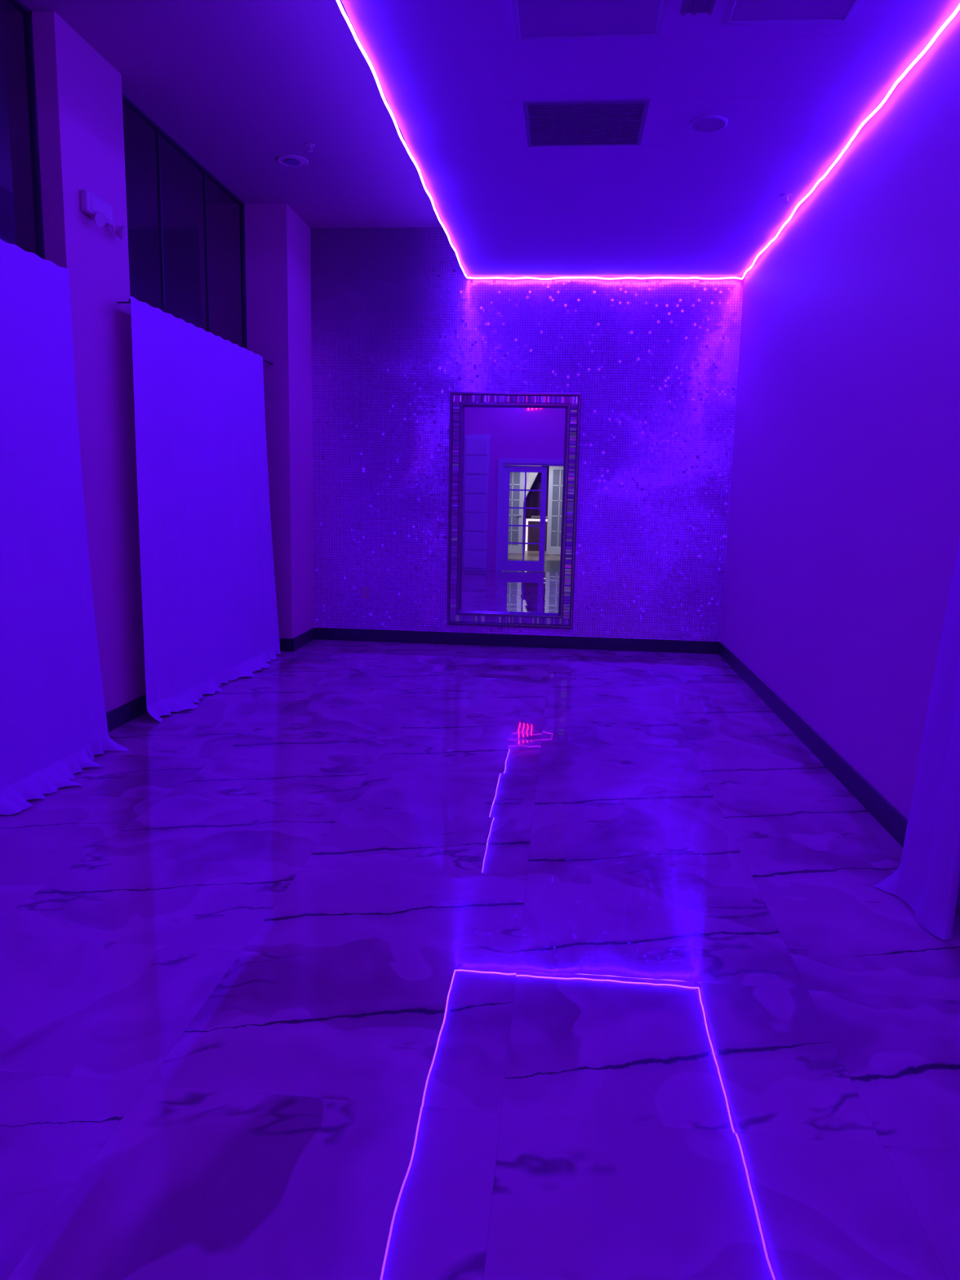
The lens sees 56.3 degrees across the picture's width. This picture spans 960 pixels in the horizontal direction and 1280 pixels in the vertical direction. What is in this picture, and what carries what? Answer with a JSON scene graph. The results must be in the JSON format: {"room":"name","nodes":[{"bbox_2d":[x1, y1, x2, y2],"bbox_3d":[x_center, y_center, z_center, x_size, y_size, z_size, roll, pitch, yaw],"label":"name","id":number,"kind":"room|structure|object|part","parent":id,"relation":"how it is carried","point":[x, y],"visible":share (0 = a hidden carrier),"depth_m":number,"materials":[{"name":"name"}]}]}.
{"room":"empty event room","nodes":[
{"label":"empty event room","id":0,"kind":"room"},
{"bbox_2d":[31,10,314,712],"bbox_3d":[-2.381,-1.292,4.579,0.530,4.030,9.050,2,9,5],"label":"wall","id":1,"kind":"structure","parent":0,"point":[79,93],"depth_m":5.62,"materials":[{"name":"paint"}]},
{"bbox_2d":[0,0,44,259],"bbox_3d":[-2.577,-1.216,4.091,0.055,4.030,2.130,2,9,5],"label":"window","id":2,"kind":"structure","parent":1,"relation":"in","point":[21,220],"depth_m":4.77,"materials":[{"name":"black glass"}]},
{"bbox_2d":[0,238,128,814],"bbox_3d":[-2.251,-0.508,4.005,0.409,2.665,2.100,2,9,5],"label":"curtain","id":3,"kind":"object","parent":1,"relation":"hanging from","point":[53,720],"visible":1,"depth_m":4.57,"materials":[{"name":"white fabric"}]},
{"bbox_2d":[80,189,125,239],"bbox_3d":[-2.214,-2.504,5.303,0.100,0.182,0.387,2,9,5],"label":"emergency light","id":4,"kind":"object","parent":1,"relation":"attached to","point":[100,212],"visible":1,"depth_m":5.20,"materials":[{"name":"white plastic"}]},
{"bbox_2d":[122,93,247,349],"bbox_3d":[-2.284,-1.697,7.084,0.055,4.030,2.480,2,9,5],"label":"window","id":5,"kind":"structure","parent":1,"relation":"in","point":[186,228],"depth_m":6.77,"materials":[{"name":"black glass"}]},
{"bbox_2d":[117,296,280,722],"bbox_3d":[-2.003,-0.999,7.026,0.315,2.675,2.760,2,9,5],"label":"curtain","id":6,"kind":"object","parent":1,"relation":"hanging from","point":[210,611],"visible":1,"depth_m":6.58,"materials":[{"name":"white fabric"}]},
{"bbox_3d":[-2.073,-2.303,6.848,0.116,0.016,2.710,2,9,5],"label":"rod","id":7,"kind":"part","parent":6,"relation":"part of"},
{"bbox_2d":[106,627,315,732],"bbox_3d":[-2.082,0.240,7.365,0.364,0.125,3.969,2,9,5],"label":"baseboard","id":8,"kind":"structure","parent":1,"relation":"attached to","point":[121,715],"depth_m":6.02,"materials":[{"name":"black plastic"}]},
{"bbox_2d":[19,0,444,227],"bbox_3d":[-1.574,-3.309,4.160,2.069,0.120,9.320,2,9,5],"label":"ceiling","id":9,"kind":"structure","parent":0,"point":[241,86],"depth_m":5.79,"materials":[{"name":"paint"}]},
{"bbox_2d":[276,154,308,167],"bbox_3d":[-1.443,-3.684,6.906,0.240,0.017,0.240,2,9,5],"label":"recessed light","id":10,"kind":"object","parent":9,"relation":"in","point":[289,160],"visible":1,"depth_m":6.88,"materials":[{"name":"white plastic"}]},
{"bbox_2d":[306,142,315,151],"bbox_3d":[-1.244,-3.613,6.582,0.070,0.048,0.070,2,9,5],"label":"sprinkler","id":11,"kind":"object","parent":9,"relation":"attached to","point":[310,145],"visible":1,"depth_m":6.58,"materials":[{"name":"white plastic"}]},
{"bbox_2d":[0,639,959,1279],"bbox_3d":[0.197,0.843,4.654,5.800,0.100,9.320,2,9,5],"label":"floor","id":12,"kind":"structure","parent":0,"point":[357,960],"depth_m":2.76,"materials":[{"name":"stone"}]},
{"bbox_2d":[310,226,743,641],"bbox_3d":[0.682,-1.921,8.844,5.800,4.030,0.120,2,9,5],"label":"wall","id":13,"kind":"structure","parent":0,"point":[398,326],"depth_m":8.77,"materials":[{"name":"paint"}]},
{"bbox_2d":[361,586,368,599],"bbox_3d":[-1.177,-0.481,9.190,0.080,0.120,0.011,2,9,5],"label":"wall outlet","id":14,"kind":"object","parent":13,"relation":"attached to","point":[365,590],"visible":1,"depth_m":9.19,"materials":[{"name":"white plastic"}]},
{"bbox_2d":[446,391,581,628],"bbox_3d":[0.319,-1.272,8.887,1.273,2.290,0.067,2,9,5],"label":"wall mirror","id":15,"kind":"object","parent":13,"relation":"attached to","point":[510,453],"visible":1,"depth_m":8.87,"materials":[{"name":"silver metal"}]},
{"bbox_2d":[461,407,565,613],"bbox_3d":[0.320,-1.273,8.890,0.993,2.010,0.010,2,9,5],"label":"mirror glass","id":16,"kind":"object","parent":15,"relation":"attached to","point":[513,459],"depth_m":8.88,"materials":[{"name":"clear mirror"}]},
{"bbox_2d":[315,627,719,653],"bbox_3d":[0.327,0.005,9.120,4.119,0.125,0.014,2,9,5],"label":"baseboard","id":17,"kind":"structure","parent":13,"relation":"attached to","point":[322,633],"depth_m":9.11,"materials":[{"name":"black plastic"}]},
{"bbox_2d":[341,0,959,277],"bbox_3d":[1.302,-2.973,3.872,3.730,0.573,9.200,2,9,5],"label":"ceiling","id":18,"kind":"structure","parent":0,"point":[455,77],"depth_m":4.97,"materials":[{"name":"painted drywall"}]},
{"bbox_2d":[523,98,649,146],"bbox_3d":[0.585,-2.877,5.008,0.662,0.010,0.605,2,9,5],"label":"ceiling vent","id":19,"kind":"object","parent":18,"relation":"in","point":[604,122],"visible":1,"depth_m":4.97,"materials":[{"name":"black metal"}]},
{"bbox_2d":[511,0,667,40],"bbox_3d":[0.428,-2.629,3.463,0.650,0.010,1.220,2,9,5],"label":"ceiling light panel","id":20,"kind":"object","parent":18,"relation":"attached to","point":[533,20],"visible":1,"depth_m":3.90,"materials":[{"name":"white plastic"}]},
{"bbox_2d":[336,0,959,279],"bbox_3d":[0.726,-2.703,4.063,2.599,0.034,8.980,2,9,5],"label":"strip light","id":21,"kind":"object","parent":18,"relation":"in","point":[338,2],"visible":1,"depth_m":5.35,"materials":[{"name":"pink plastic"}]},
{"bbox_2d":[680,0,715,15],"bbox_3d":[0.877,-2.600,3.353,0.135,0.012,0.980,2,9,5],"label":"ceiling vent","id":22,"kind":"object","parent":18,"relation":"in","point":[694,6],"visible":1,"depth_m":3.78,"materials":[{"name":"metal"}]},
{"bbox_2d":[688,115,728,132],"bbox_3d":[1.263,-2.854,4.963,0.210,0.012,0.210,2,9,5],"label":"ceiling speaker","id":23,"kind":"object","parent":18,"relation":"attached to","point":[707,123],"visible":1,"depth_m":4.95},
{"bbox_2d":[782,194,792,203],"bbox_3d":[2.093,-3.009,6.119,0.070,0.048,0.070,2,9,5],"label":"sprinkler","id":24,"kind":"object","parent":18,"relation":"attached to","point":[786,196],"visible":1,"depth_m":6.11,"materials":[{"name":"white plastic"}]},
{"bbox_2d":[722,0,860,25],"bbox_3d":[1.270,-2.591,3.341,0.530,0.010,1.130,2,9,5],"label":"ceiling light panel","id":25,"kind":"object","parent":18,"relation":"attached to","point":[739,12],"visible":1,"depth_m":3.80,"materials":[{"name":"white plastic"}]},
{"bbox_2d":[720,9,959,820],"bbox_3d":[2.558,-0.890,4.160,1.135,3.577,9.050,2,9,5],"label":"wall","id":26,"kind":"structure","parent":0,"point":[843,531],"depth_m":4.84,"materials":[{"name":"paint"}]},
{"bbox_2d":[718,641,907,847],"bbox_3d":[2.127,0.503,6.293,0.014,0.125,5.379,2,9,5],"label":"baseboard","id":27,"kind":"structure","parent":26,"relation":"attached to","point":[890,818],"depth_m":5.15,"materials":[{"name":"black plastic"}]},
{"bbox_2d":[873,537,959,940],"bbox_3d":[1.713,-0.172,1.799,0.505,2.874,3.320,2,9,5],"label":"curtain","id":28,"kind":"object","parent":26,"relation":"hanging from","point":[926,877],"visible":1,"depth_m":3.29,"materials":[{"name":"white fabric"}]}
]}

